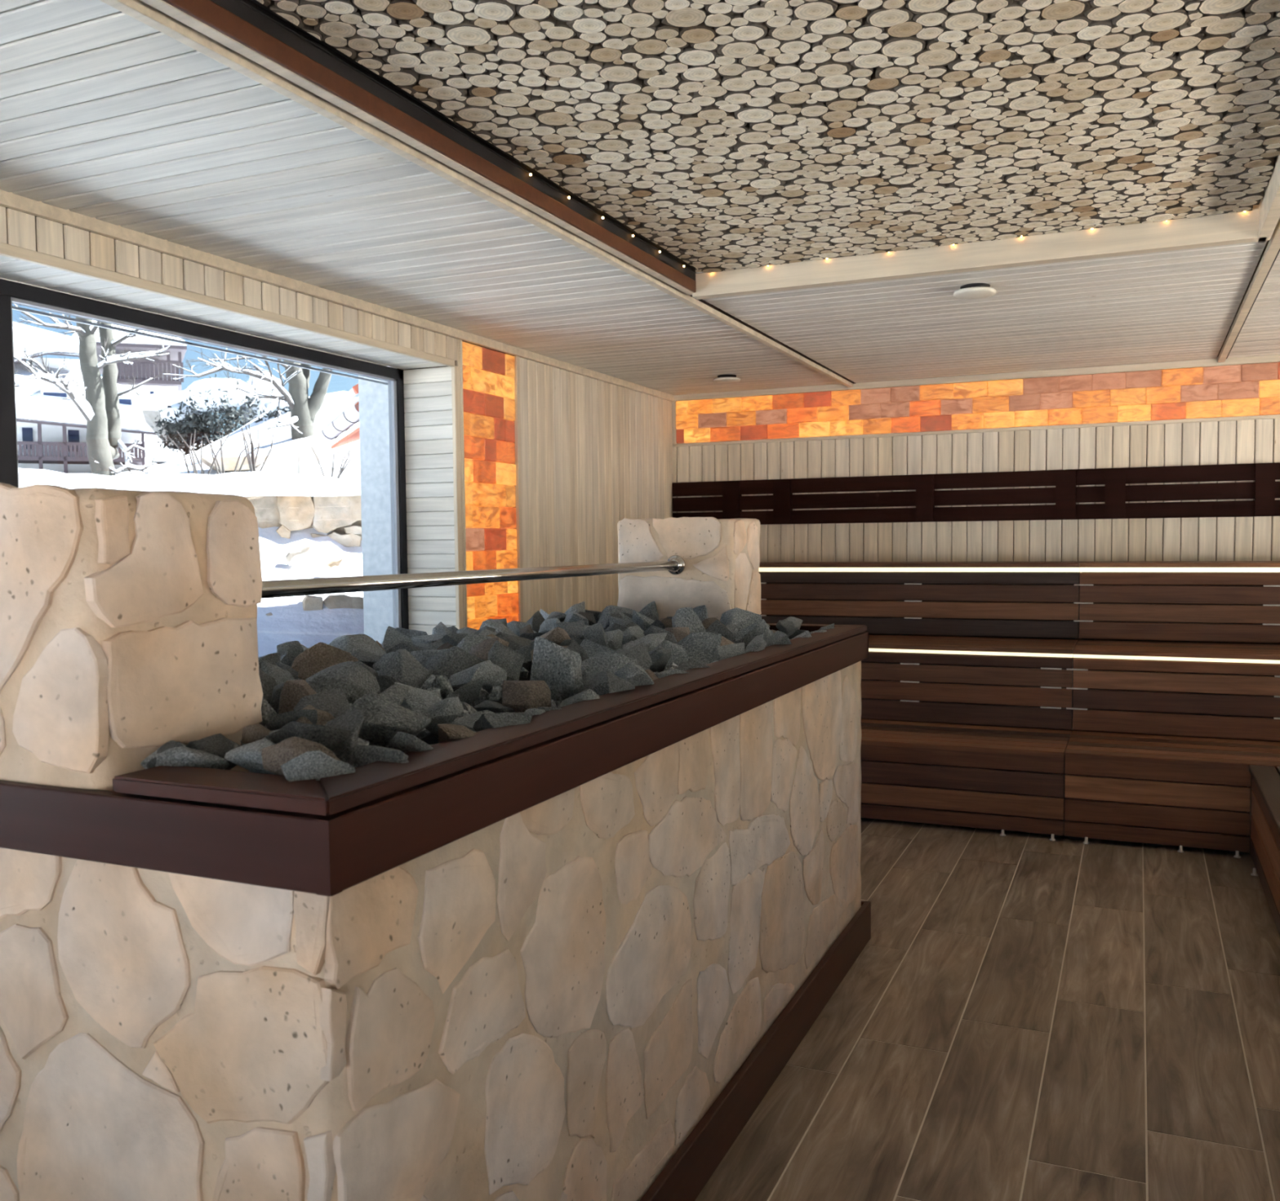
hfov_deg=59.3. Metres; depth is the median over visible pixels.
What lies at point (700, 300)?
trim
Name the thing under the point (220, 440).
bare shrub
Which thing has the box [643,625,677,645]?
rock
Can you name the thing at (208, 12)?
trim
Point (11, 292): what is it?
window
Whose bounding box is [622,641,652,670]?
rock
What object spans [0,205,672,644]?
wall
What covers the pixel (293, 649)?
rock
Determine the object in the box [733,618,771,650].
rock
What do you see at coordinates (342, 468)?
bare shrub
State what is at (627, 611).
rock
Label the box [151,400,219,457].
evergreen shrub
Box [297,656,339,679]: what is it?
rock
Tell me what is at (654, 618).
rock
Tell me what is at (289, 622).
snow ground
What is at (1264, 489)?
backrest
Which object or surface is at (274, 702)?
rock
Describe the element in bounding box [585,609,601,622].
rock
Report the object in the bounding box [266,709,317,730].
rock
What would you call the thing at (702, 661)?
rock
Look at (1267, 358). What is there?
trim
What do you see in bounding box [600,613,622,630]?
rock
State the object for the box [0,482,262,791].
stone post
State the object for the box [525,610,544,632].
rock
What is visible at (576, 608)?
rock
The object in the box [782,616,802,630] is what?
rock
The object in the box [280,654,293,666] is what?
rock
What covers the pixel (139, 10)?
trim
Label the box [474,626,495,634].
rock
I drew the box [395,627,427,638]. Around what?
rock
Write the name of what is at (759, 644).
rock
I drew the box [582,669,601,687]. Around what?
rock
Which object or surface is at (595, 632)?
rock
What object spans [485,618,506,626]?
rock
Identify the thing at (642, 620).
rock
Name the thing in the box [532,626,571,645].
rock
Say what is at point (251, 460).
bare shrub
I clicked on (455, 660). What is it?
rock
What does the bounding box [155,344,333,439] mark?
bare tree
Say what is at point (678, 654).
rock
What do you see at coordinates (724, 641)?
rock
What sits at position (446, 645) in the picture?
rock
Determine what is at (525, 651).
rock
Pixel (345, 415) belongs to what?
outbuilding
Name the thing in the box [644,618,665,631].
rock
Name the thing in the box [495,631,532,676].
rock
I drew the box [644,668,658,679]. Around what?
rock
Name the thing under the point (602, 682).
rock
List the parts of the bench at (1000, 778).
support frame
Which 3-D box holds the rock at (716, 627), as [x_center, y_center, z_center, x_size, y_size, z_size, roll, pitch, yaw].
[0.235,0.121,3.325,0.110,0.127,0.059,1,3,32]
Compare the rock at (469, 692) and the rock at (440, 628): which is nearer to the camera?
the rock at (469, 692)
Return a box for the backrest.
[672,462,1279,524]
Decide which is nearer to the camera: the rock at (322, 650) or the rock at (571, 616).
the rock at (322, 650)
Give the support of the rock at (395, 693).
on the surround
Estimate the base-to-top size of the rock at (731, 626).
0.070 m
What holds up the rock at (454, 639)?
on the surround
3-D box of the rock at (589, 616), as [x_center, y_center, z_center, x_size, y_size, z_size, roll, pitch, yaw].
[-0.170,0.097,3.781,0.069,0.121,0.145,-1,3,0]
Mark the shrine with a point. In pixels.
(308, 464)
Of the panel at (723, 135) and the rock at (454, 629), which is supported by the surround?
the rock at (454, 629)
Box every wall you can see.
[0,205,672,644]
[17,467,361,546]
[671,400,1279,778]
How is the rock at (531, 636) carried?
on the surround
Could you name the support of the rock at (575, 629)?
on the surround
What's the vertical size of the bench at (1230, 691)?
0.432 m
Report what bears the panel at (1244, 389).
attached to the wall at (1250, 439)
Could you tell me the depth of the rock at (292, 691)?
1.90 m
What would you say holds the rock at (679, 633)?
on the surround
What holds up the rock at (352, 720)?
on the surround
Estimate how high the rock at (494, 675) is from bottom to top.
0.059 m
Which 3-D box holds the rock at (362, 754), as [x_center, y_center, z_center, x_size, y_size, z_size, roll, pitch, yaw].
[-0.356,0.241,1.599,0.105,0.070,0.051,1,4,33]
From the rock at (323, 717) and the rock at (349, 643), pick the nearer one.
the rock at (323, 717)
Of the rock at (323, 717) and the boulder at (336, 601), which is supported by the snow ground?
the boulder at (336, 601)
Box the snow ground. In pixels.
[67,391,364,657]
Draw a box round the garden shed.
[134,379,240,449]
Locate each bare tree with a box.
[12,303,174,475]
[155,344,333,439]
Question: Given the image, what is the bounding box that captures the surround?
[0,622,871,1200]
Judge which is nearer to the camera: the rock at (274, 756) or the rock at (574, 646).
the rock at (274, 756)
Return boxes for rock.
[140,740,229,769]
[146,741,182,768]
[185,733,239,769]
[224,739,275,774]
[240,724,271,746]
[240,728,279,745]
[257,652,281,668]
[258,667,276,701]
[261,660,294,684]
[261,736,341,775]
[265,720,351,751]
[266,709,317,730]
[269,682,284,714]
[276,640,303,661]
[276,662,302,679]
[278,680,316,713]
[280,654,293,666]
[280,750,355,781]
[291,642,358,671]
[293,688,351,717]
[296,704,334,724]
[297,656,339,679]
[301,644,307,650]
[305,661,380,703]
[324,709,364,766]
[328,633,386,656]
[345,693,431,747]
[351,649,381,667]
[351,744,408,766]
[355,661,377,677]
[372,652,394,671]
[376,640,385,651]
[376,675,399,692]
[376,683,408,705]
[377,648,431,688]
[381,625,412,652]
[385,731,433,752]
[386,643,422,653]
[394,681,440,713]
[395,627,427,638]
[410,648,447,666]
[411,632,448,644]
[412,642,429,648]
[420,697,463,734]
[422,640,443,649]
[424,645,485,689]
[431,621,452,634]
[436,642,453,649]
[437,724,477,742]
[441,633,467,645]
[446,675,484,704]
[448,626,457,633]
[448,660,506,687]
[451,709,494,732]
[457,626,475,635]
[457,633,491,652]
[468,636,499,660]
[472,711,533,731]
[473,700,515,713]
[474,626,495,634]
[479,619,519,636]
[479,628,497,635]
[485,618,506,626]
[486,634,509,646]
[488,640,524,687]
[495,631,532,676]
[502,680,551,712]
[506,620,533,632]
[514,644,533,671]
[519,624,533,635]
[519,632,546,639]
[524,707,546,715]
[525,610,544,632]
[529,635,583,702]
[530,640,534,648]
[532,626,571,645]
[537,617,560,632]
[537,706,561,711]
[540,608,549,619]
[546,611,568,622]
[554,620,584,639]
[560,639,595,645]
[560,688,599,706]
[563,612,588,625]
[564,600,585,613]
[566,639,589,661]
[578,611,596,625]
[580,639,616,657]
[581,652,636,676]
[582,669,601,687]
[582,670,635,695]
[583,622,608,647]
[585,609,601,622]
[597,604,632,619]
[597,605,631,622]
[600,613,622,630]
[604,622,626,631]
[604,629,623,650]
[608,615,639,627]
[614,662,653,685]
[621,626,644,647]
[622,632,666,652]
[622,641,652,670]
[631,609,654,631]
[638,600,658,619]
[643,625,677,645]
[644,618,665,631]
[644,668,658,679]
[646,615,657,620]
[648,644,671,671]
[655,668,688,678]
[660,617,672,627]
[660,639,688,671]
[664,626,689,642]
[671,607,706,633]
[675,631,721,663]
[676,659,709,671]
[689,658,709,664]
[692,604,707,622]
[702,617,727,629]
[705,619,736,642]
[712,642,745,661]
[720,607,761,630]
[720,635,733,645]
[725,622,737,634]
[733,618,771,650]
[745,637,766,653]
[748,633,764,644]
[764,630,791,646]
[775,620,795,636]
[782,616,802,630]
[788,629,810,639]
[790,630,811,639]
[810,629,826,633]
[817,622,834,630]
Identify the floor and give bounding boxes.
[694,778,1279,1200]
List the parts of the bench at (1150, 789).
support frame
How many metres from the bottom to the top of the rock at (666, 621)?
0.063 m
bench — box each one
[758,561,1082,639]
[860,635,1078,729]
[860,719,1071,840]
[1064,730,1279,857]
[1066,640,1279,741]
[1073,560,1279,643]
[1248,764,1279,936]
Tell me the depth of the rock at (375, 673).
2.29 m
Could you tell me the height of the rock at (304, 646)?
0.137 m
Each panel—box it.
[249,0,1279,272]
[462,341,518,629]
[675,362,1279,443]
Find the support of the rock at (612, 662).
on the surround
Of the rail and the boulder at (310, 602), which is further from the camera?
the boulder at (310, 602)
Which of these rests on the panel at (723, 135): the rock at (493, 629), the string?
the string
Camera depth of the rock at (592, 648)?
2.74 m
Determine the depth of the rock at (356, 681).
2.00 m
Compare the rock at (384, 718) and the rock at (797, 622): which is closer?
the rock at (384, 718)
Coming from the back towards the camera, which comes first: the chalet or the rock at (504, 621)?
the chalet
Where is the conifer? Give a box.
[240,370,281,423]
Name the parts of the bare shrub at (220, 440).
stem, stem, stem, stem, stem, stem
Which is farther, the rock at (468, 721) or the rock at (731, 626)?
the rock at (731, 626)
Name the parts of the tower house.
gallery rail, gallery post, gallery post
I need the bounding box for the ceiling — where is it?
[0,0,1279,395]
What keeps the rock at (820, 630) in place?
on the surround
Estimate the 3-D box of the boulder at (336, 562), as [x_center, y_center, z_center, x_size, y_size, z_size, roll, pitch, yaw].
[-2.937,-0.358,10.829,0.157,0.099,0.133,-2,3,-22]
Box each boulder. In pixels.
[284,545,311,564]
[302,595,323,610]
[323,594,363,608]
[326,558,343,568]
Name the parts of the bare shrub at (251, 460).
stem, stem, stem, stem, stem, stem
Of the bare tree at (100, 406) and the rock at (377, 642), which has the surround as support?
the rock at (377, 642)
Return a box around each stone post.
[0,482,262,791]
[617,516,761,620]
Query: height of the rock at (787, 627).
0.073 m
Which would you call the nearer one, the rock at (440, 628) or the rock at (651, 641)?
the rock at (651, 641)
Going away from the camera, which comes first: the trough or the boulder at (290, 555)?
the boulder at (290, 555)
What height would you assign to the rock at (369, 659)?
0.065 m
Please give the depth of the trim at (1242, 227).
4.20 m
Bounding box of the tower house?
[71,320,186,464]
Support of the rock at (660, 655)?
on the surround
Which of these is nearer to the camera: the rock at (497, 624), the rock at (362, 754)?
the rock at (362, 754)
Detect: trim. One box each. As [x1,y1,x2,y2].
[0,189,673,401]
[99,0,853,387]
[140,0,693,295]
[162,0,695,293]
[210,0,695,280]
[671,354,1279,401]
[689,295,855,383]
[692,204,1266,299]
[1217,217,1279,362]
[1226,248,1279,359]
[1258,152,1279,241]
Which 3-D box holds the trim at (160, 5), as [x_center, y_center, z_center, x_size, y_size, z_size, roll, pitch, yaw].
[-0.579,-1.232,2.910,0.036,0.105,3.950,1,3,24]
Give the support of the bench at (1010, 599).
on the bench at (1020, 682)
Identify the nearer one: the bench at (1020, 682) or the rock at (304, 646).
the rock at (304, 646)
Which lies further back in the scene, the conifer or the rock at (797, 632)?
the conifer
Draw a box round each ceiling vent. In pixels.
[713,374,740,382]
[953,283,997,298]
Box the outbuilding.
[320,382,359,448]
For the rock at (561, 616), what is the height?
0.066 m
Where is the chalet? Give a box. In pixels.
[12,320,156,473]
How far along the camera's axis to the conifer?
26.50 m
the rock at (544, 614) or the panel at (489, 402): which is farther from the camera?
the panel at (489, 402)
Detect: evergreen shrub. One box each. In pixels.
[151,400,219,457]
[170,373,267,449]
[254,399,290,422]
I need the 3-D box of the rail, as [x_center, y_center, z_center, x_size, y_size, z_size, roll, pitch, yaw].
[-0.331,-0.067,2.909,0.070,0.070,2.284,1,3,24]
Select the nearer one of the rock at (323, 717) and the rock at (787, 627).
the rock at (323, 717)
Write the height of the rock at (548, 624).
0.074 m
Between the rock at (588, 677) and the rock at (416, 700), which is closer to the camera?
the rock at (416, 700)
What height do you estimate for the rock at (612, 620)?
0.091 m
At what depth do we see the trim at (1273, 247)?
4.69 m
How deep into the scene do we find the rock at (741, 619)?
3.75 m
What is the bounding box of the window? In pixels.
[0,278,408,629]
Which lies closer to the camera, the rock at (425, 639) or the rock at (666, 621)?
the rock at (425, 639)
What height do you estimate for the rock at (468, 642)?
0.099 m
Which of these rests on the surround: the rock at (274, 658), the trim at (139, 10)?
the rock at (274, 658)
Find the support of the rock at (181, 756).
on the surround
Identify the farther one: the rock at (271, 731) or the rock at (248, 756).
the rock at (271, 731)
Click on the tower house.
(146, 370)
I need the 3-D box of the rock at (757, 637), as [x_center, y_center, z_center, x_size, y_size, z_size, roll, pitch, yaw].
[0.332,0.136,3.243,0.050,0.083,0.116,-1,3,-1]
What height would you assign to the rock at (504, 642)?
0.074 m
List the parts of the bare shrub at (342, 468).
stem, stem, stem, stem, stem, stem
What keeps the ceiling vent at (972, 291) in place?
in the ceiling
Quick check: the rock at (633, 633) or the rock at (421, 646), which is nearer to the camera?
the rock at (421, 646)
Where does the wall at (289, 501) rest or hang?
on the snow ground
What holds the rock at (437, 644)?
on the surround
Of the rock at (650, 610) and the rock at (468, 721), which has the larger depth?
the rock at (650, 610)
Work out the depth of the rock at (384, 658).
2.57 m
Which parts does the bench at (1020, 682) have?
support frame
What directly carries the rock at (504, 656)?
on the surround
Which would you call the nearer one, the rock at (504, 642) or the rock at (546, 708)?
the rock at (546, 708)
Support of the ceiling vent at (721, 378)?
in the ceiling
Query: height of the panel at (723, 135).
0.048 m
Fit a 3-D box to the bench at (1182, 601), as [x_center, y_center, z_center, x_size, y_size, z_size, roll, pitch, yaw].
[3.941,0.008,6.178,2.879,0.443,0.582,1,3,24]
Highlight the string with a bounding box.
[237,0,1252,273]
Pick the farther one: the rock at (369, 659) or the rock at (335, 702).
the rock at (369, 659)
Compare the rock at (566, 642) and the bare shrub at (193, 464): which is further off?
the bare shrub at (193, 464)
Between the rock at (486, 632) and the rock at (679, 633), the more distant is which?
the rock at (679, 633)
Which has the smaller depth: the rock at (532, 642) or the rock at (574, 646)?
the rock at (574, 646)
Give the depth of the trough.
17.81 m
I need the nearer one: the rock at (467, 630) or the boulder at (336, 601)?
the rock at (467, 630)
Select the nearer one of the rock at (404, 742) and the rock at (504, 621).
the rock at (404, 742)
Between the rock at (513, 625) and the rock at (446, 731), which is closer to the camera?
the rock at (446, 731)
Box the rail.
[261,555,685,598]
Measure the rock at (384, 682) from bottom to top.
0.050 m
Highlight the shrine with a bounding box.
[292,437,324,476]
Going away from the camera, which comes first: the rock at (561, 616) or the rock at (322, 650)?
the rock at (322, 650)
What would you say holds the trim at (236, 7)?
attached to the ceiling
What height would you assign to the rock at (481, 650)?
0.127 m
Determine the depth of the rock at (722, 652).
3.03 m
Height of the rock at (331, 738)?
0.086 m
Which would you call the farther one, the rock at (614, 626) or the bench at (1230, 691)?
the bench at (1230, 691)
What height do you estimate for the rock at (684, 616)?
0.165 m
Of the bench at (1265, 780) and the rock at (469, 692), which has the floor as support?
the bench at (1265, 780)
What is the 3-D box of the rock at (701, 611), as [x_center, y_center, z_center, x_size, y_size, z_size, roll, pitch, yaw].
[0.166,0.088,3.709,0.124,0.150,0.116,0,3,7]
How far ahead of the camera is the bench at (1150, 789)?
5.24 m
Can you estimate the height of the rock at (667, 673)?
0.046 m
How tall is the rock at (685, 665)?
0.084 m
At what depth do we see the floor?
3.26 m
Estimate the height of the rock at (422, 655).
0.060 m
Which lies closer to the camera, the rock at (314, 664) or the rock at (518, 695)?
the rock at (518, 695)
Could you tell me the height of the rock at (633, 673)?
0.092 m
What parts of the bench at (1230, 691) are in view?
support frame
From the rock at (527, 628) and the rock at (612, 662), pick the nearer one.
the rock at (612, 662)
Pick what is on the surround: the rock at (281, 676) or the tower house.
the rock at (281, 676)
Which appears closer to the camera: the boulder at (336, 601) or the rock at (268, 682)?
the rock at (268, 682)
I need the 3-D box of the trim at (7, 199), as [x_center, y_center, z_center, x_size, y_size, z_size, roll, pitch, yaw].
[-1.894,-1.186,3.267,0.022,0.050,10.550,1,3,24]
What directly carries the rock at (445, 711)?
on the surround
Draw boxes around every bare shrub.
[167,429,229,474]
[204,431,265,474]
[240,423,274,471]
[311,437,356,478]
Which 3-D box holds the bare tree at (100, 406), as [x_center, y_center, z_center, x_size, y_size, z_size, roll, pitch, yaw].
[-7.292,-4.263,14.691,3.031,6.125,2.948,-3,4,-40]
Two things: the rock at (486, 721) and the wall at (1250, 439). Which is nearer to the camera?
the rock at (486, 721)
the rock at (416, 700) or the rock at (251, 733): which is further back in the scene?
the rock at (416, 700)
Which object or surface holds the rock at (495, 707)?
on the surround
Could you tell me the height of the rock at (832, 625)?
0.070 m
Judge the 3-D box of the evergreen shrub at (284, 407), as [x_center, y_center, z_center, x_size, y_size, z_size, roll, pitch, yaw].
[-7.680,-3.862,24.752,1.447,1.237,1.445,-3,4,-43]
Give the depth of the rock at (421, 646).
3.03 m
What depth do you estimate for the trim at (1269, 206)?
3.58 m
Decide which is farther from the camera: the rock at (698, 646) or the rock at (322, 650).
the rock at (698, 646)
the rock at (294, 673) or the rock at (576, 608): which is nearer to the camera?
the rock at (294, 673)
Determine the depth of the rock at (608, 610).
3.66 m
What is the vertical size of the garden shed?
2.420 m
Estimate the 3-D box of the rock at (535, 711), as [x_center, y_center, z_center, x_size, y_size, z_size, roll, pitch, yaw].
[-0.195,0.220,2.012,0.064,0.058,0.043,-1,3,1]
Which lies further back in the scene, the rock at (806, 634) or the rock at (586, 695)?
the rock at (806, 634)
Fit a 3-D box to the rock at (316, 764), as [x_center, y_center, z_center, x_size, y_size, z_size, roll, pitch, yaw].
[-0.416,0.231,1.483,0.027,0.072,0.112,2,4,43]
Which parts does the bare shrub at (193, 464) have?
stem, stem, stem, stem, stem, stem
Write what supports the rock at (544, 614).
on the surround
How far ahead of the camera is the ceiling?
4.21 m
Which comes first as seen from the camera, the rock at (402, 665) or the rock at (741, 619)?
the rock at (402, 665)
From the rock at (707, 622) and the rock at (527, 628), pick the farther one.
the rock at (707, 622)
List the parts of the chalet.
balcony post, dormer pane, balcony post, balcony rail, dormer pane, balcony post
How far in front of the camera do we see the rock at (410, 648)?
2.83 m
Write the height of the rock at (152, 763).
0.055 m
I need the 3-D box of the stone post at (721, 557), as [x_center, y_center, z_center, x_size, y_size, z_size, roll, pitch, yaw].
[0.181,-0.059,4.092,0.450,0.483,0.327,1,3,24]
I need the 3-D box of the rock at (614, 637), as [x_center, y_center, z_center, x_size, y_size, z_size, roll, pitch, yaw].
[-0.084,0.117,3.123,0.093,0.074,0.101,-1,3,-17]
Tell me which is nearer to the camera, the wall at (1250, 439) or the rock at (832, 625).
the rock at (832, 625)
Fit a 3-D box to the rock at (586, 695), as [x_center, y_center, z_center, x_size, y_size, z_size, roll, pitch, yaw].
[-0.120,0.207,2.201,0.080,0.073,0.075,1,4,35]
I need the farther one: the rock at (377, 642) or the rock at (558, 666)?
the rock at (377, 642)
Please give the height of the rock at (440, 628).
0.133 m
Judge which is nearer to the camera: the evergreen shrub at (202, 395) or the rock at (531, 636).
the rock at (531, 636)
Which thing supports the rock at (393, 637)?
on the surround
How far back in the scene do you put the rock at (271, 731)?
1.67 m
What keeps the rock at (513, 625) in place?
on the surround
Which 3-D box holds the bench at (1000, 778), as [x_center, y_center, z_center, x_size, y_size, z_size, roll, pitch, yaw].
[1.254,0.911,6.066,1.974,0.430,0.671,1,3,24]
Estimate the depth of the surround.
1.63 m
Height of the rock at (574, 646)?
0.092 m
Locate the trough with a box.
[197,448,274,472]
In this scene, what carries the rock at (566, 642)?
on the surround
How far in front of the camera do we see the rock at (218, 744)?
1.61 m

